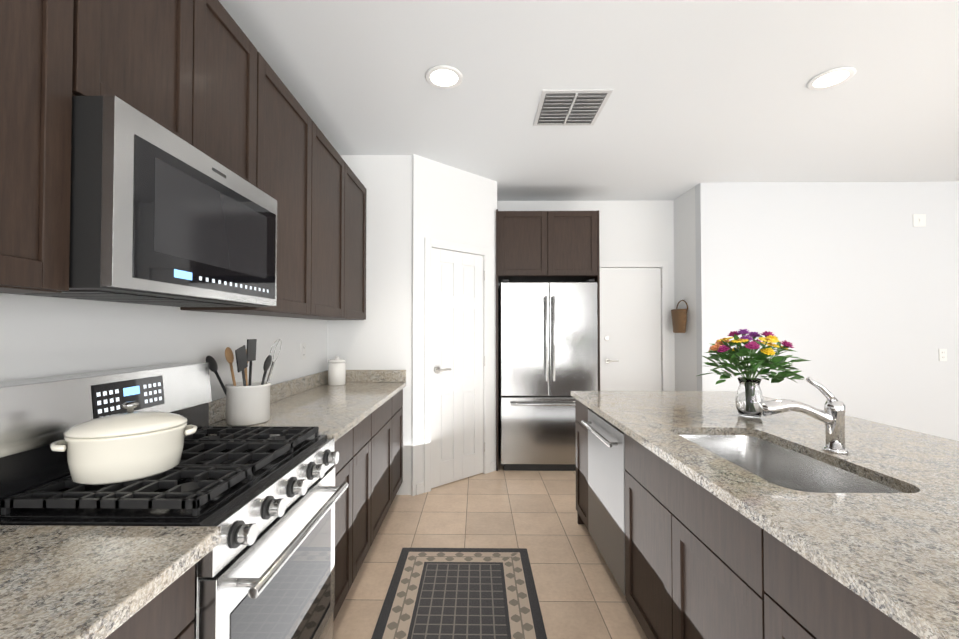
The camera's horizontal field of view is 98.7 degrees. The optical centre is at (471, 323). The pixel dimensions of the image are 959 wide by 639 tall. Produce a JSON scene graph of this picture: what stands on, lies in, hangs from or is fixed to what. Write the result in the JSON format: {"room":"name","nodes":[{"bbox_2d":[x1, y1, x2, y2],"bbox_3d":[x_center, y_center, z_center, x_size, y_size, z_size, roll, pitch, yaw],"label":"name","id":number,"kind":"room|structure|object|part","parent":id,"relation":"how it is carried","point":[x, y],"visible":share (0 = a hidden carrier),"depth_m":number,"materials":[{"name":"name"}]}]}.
{"room":"kitchen","nodes":[
{"label":"kitchen","id":0,"kind":"room"},
{"bbox_2d":[0,293,326,400],"bbox_3d":[-1.329,-0.055,-0.086,0.200,2.780,7.120,0,-1,1],"label":"wall","id":1,"kind":"structure","parent":0,"point":[42,336],"depth_m":1.49,"materials":[{"name":"white paint"}]},
{"bbox_2d":[0,0,73,292],"bbox_3d":[-1.057,-0.612,0.689,0.314,1.080,0.483,0,-1,1],"label":"upper cabinet","id":2,"kind":"object","parent":1,"relation":"attached to","point":[36,53],"visible":1,"depth_m":0.84,"materials":[{"name":"brown wood"}]},
{"bbox_2d":[72,0,256,186],"bbox_3d":[-1.049,-0.829,1.319,0.315,0.625,0.763,0,-1,1],"label":"upper cabinet","id":3,"kind":"object","parent":1,"relation":"attached to","point":[185,70],"visible":0.52,"depth_m":1.26,"materials":[{"name":"brown wood"}]},
{"bbox_2d":[6,96,276,306],"bbox_3d":[-1.002,-0.290,1.309,0.403,0.440,0.757,0,-1,1],"label":"microwave","id":4,"kind":"object","parent":3,"relation":"attached to","point":[160,215],"visible":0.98,"depth_m":1.06,"materials":[{"name":"silver metal"}]},
{"bbox_2d":[180,52,319,319],"bbox_3d":[-1.040,-0.590,2.010,0.314,1.080,0.618,0,-1,1],"label":"upper cabinet","id":5,"kind":"object","parent":1,"relation":"attached to","point":[307,179],"depth_m":2.02,"materials":[{"name":"brown wood"}]},
{"bbox_2d":[301,343,305,359],"bbox_3d":[-1.187,0.195,2.899,0.007,0.117,0.072,0,-1,1],"label":"outlet","id":6,"kind":"object","parent":1,"relation":"attached to","point":[303,351],"visible":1,"depth_m":2.89,"materials":[{"name":"white plastic"}]},
{"bbox_2d":[320,131,351,319],"bbox_3d":[-1.033,-0.581,2.538,0.314,1.080,0.678,0,-1,1],"label":"upper cabinet","id":7,"kind":"object","parent":1,"relation":"attached to","point":[335,175],"depth_m":2.64,"materials":[{"name":"brown wood"}]},
{"bbox_2d":[348,171,366,319],"bbox_3d":[-1.026,-0.573,3.066,0.314,1.080,0.618,0,-1,1],"label":"upper cabinet","id":8,"kind":"object","parent":1,"relation":"attached to","point":[356,234],"depth_m":3.15,"materials":[{"name":"brown wood"}]},
{"bbox_2d":[327,155,411,494],"bbox_3d":[-0.819,0.003,3.418,0.730,2.780,0.100,0,-1,1],"label":"wall","id":9,"kind":"structure","parent":0,"point":[379,338],"depth_m":3.37,"materials":[{"name":"white paint"}]},
{"bbox_2d":[411,154,496,495],"bbox_3d":[-0.149,0.008,3.696,0.959,2.780,0.100,1,-1,-41],"label":"wall","id":10,"kind":"structure","parent":0,"point":[453,204],"depth_m":3.54,"materials":[{"name":"white paint"}]},
{"bbox_2d":[416,461,495,494],"bbox_3d":[3.318,1.356,3.899,7.529,0.090,1.228,0,-1,1],"label":"baseboard","id":11,"kind":"structure","parent":10,"relation":"attached to","point":[419,488],"depth_m":3.37,"materials":[{"name":"white wood"}]},
{"bbox_2d":[424,237,489,492],"bbox_3d":[-0.144,0.344,3.686,0.746,2.108,0.114,1,-1,-41],"label":"door frame","id":12,"kind":"structure","parent":10,"relation":"attached to","point":[429,244],"depth_m":3.52,"materials":[{"name":"white wood"}]},
{"bbox_2d":[431,248,484,487],"bbox_3d":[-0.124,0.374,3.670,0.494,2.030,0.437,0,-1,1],"label":"pantry door","id":13,"kind":"structure","parent":10,"relation":"in","point":[457,372],"depth_m":3.65,"materials":[{"name":"white wood"}]},
{"bbox_2d":[333,452,646,638],"bbox_3d":[2.809,1.395,0.498,8.460,0.100,8.440,0,-1,1],"label":"floor","id":14,"kind":"structure","parent":0,"point":[580,594],"depth_m":2.59,"materials":[{"name":"tile"}]},
{"bbox_2d":[0,525,220,638],"bbox_3d":[-0.885,0.828,-0.090,0.667,1.015,1.951,0,-1,1],"label":"base cabinet","id":15,"kind":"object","parent":14,"relation":"on","point":[97,582],"depth_m":0.74,"materials":[{"name":"beige stone"}]},
{"bbox_2d":[0,363,347,638],"bbox_3d":[-0.842,0.755,1.272,0.718,1.206,0.759,0,-1,1],"label":"range","id":16,"kind":"object","parent":14,"relation":"on","point":[265,498],"depth_m":1.07,"materials":[{"name":"silver metal"}]},
{"bbox_3d":[-0.909,0.303,1.093,0.262,0.189,0.229,0,-1,1],"label":"dutch oven","id":17,"kind":"part","parent":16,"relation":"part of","materials":[{"name":"white ceramic"}]},
{"bbox_2d":[209,370,405,621],"bbox_3d":[-0.866,0.871,2.504,0.640,1.015,1.693,0,-1,1],"label":"base cabinet","id":18,"kind":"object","parent":14,"relation":"on","point":[358,416],"depth_m":2.29,"materials":[{"name":"brown wood"}]},
{"bbox_2d":[206,339,280,425],"bbox_3d":[-1.035,0.262,1.873,0.262,0.380,0.279,0,-1,1],"label":"utensil crock","id":19,"kind":"object","parent":18,"relation":"on","point":[247,402],"visible":0.98,"depth_m":1.83,"materials":[{"name":"white ceramic"}]},
{"bbox_2d":[328,356,345,385],"bbox_3d":[-1.047,0.363,3.195,0.134,0.222,0.134,0,-1,1],"label":"canister","id":20,"kind":"object","parent":18,"relation":"on","point":[336,371],"visible":1,"depth_m":3.14,"materials":[{"name":"white ceramic"}]},
{"bbox_2d":[371,548,546,638],"bbox_3d":[-0.055,1.361,1.765,0.760,0.007,1.500,0,-1,1],"label":"rug","id":21,"kind":"object","parent":14,"relation":"on","point":[461,593],"visible":1,"depth_m":2.05,"materials":[{"name":"grey fabric"}]},
{"bbox_2d":[498,279,597,470],"bbox_3d":[0.737,0.493,4.182,0.918,1.825,0.696,0,-1,1],"label":"fridge","id":22,"kind":"object","parent":14,"relation":"on","point":[547,348],"visible":0.9,"depth_m":3.90,"materials":[{"name":"grey metal"}]},
{"bbox_2d":[496,209,599,470],"bbox_3d":[0.737,0.157,4.243,1.002,2.500,0.635,0,-1,1],"label":"tall cabinet","id":23,"kind":"object","parent":14,"relation":"on","point":[547,246],"visible":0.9,"depth_m":3.99,"materials":[{"name":"brown wood"}]},
{"bbox_2d":[581,409,625,595],"bbox_3d":[0.983,0.945,2.199,0.666,0.856,0.612,0,-1,1],"label":"dishwasher","id":24,"kind":"object","parent":14,"relation":"on","point":[606,487],"visible":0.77,"depth_m":2.12,"materials":[{"name":"silver metal"}]},
{"bbox_2d":[575,399,914,638],"bbox_3d":[1.073,0.909,0.783,0.769,0.883,4.150,0,-1,1],"label":"kitchen island","id":25,"kind":"object","parent":14,"relation":"on","point":[695,568],"depth_m":1.22,"materials":[{"name":"brown wood"}]},
{"bbox_2d":[571,391,958,638],"bbox_3d":[1.253,0.451,0.788,1.180,0.033,4.150,0,-1,1],"label":"island countertop","id":26,"kind":"structure","parent":25,"relation":"on","point":[897,552],"depth_m":1.04,"materials":[{"name":"beige stone"}]},
{"bbox_2d":[698,329,810,417],"bbox_3d":[1.368,0.239,2.013,0.475,0.429,0.485,0,-1,1],"label":"flower vase","id":27,"kind":"object","parent":26,"relation":"on","point":[749,398],"visible":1,"depth_m":1.97,"materials":[{"name":"clear glass"}]},
{"bbox_2d":[675,431,910,490],"bbox_3d":[1.021,0.570,1.424,0.440,0.208,0.780,0,-1,1],"label":"sink","id":28,"kind":"object","parent":26,"relation":"in","point":[794,469],"depth_m":1.59,"materials":[{"name":"silver metal"}]},
{"bbox_2d":[758,377,848,453],"bbox_3d":[1.157,0.316,1.437,0.287,0.259,0.068,0,-1,1],"label":"faucet","id":29,"kind":"object","parent":26,"relation":"on","point":[832,417],"visible":1,"depth_m":1.42,"materials":[{"name":"silver metal"}]},
{"bbox_2d":[497,200,674,390],"bbox_3d":[1.287,0.024,4.661,2.110,2.780,0.200,0,-1,1],"label":"wall","id":30,"kind":"structure","parent":0,"point":[636,230],"depth_m":4.57,"materials":[{"name":"white paint"}]},
{"bbox_2d":[601,268,662,390],"bbox_3d":[1.770,0.391,4.541,0.676,2.025,0.109,0,-1,1],"label":"back door","id":31,"kind":"structure","parent":30,"relation":"in","point":[630,329],"depth_m":4.57,"materials":[{"name":"white painted wood"},{"name":"satin nickel"}]},
{"bbox_2d":[600,261,668,390],"bbox_3d":[1.766,0.361,4.592,0.806,2.103,0.114,0,-1,1],"label":"door frame","id":32,"kind":"structure","parent":30,"relation":"attached to","point":[663,265],"depth_m":4.54,"materials":[{"name":"white wood"}]},
{"bbox_2d":[219,0,958,200],"bbox_3d":[2.809,-1.485,0.546,8.460,0.100,8.440,0,-1,1],"label":"ceiling","id":33,"kind":"structure","parent":0,"point":[711,91],"depth_m":2.43,"materials":[{"name":"white paint"}]},
{"bbox_2d":[425,65,462,88],"bbox_3d":[-0.158,-1.398,2.342,0.216,0.010,0.216,0,-1,1],"label":"recessed light","id":34,"kind":"object","parent":33,"relation":"in","point":[444,77],"visible":1,"depth_m":2.33,"materials":[{"name":"white"}]},
{"bbox_2d":[533,89,612,125],"bbox_3d":[0.636,-1.387,2.672,0.420,0.024,0.420,0,-1,1],"label":"ceiling vent","id":35,"kind":"object","parent":33,"relation":"in","point":[568,107],"visible":1,"depth_m":2.63,"materials":[{"name":"silver metal"}]},
{"bbox_2d":[806,67,856,89],"bbox_3d":[2.052,-1.398,2.354,0.216,0.010,0.216,0,-1,1],"label":"recessed light","id":36,"kind":"object","parent":33,"relation":"in","point":[834,77],"visible":1,"depth_m":2.35,"materials":[{"name":"white"}]},
{"bbox_2d":[674,187,696,390],"bbox_3d":[2.288,0.019,4.373,0.100,2.780,0.550,0,-1,1],"label":"wall","id":37,"kind":"structure","parent":0,"point":[685,290],"depth_m":4.29,"materials":[{"name":"white paint"}]},
{"bbox_2d":[671,300,687,332],"bbox_3d":[2.173,-0.076,4.311,0.127,0.349,0.260,0,-1,1],"label":"hanging basket","id":38,"kind":"object","parent":37,"relation":"hanging from","point":[679,318],"visible":1,"depth_m":4.24,"materials":[{"name":"brown wicker"}]},
{"bbox_2d":[695,181,958,440],"bbox_3d":[4.659,0.013,4.018,4.850,2.780,0.100,0,-1,1],"label":"wall","id":39,"kind":"structure","parent":0,"point":[850,290],"depth_m":3.99,"materials":[{"name":"white paint"}]},
{"bbox_2d":[913,214,925,226],"bbox_3d":[4.333,-0.998,3.983,0.120,0.120,0.012,0,-1,1],"label":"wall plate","id":40,"kind":"object","parent":39,"relation":"attached to","point":[919,220],"visible":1,"depth_m":3.98,"materials":[{"name":"white plastic"}]},
{"bbox_2d":[939,349,946,360],"bbox_3d":[4.533,0.302,3.961,0.072,0.117,0.007,0,-1,1],"label":"outlet","id":41,"kind":"object","parent":39,"relation":"attached to","point":[942,354],"visible":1,"depth_m":3.96,"materials":[{"name":"white plastic"}]}
]}

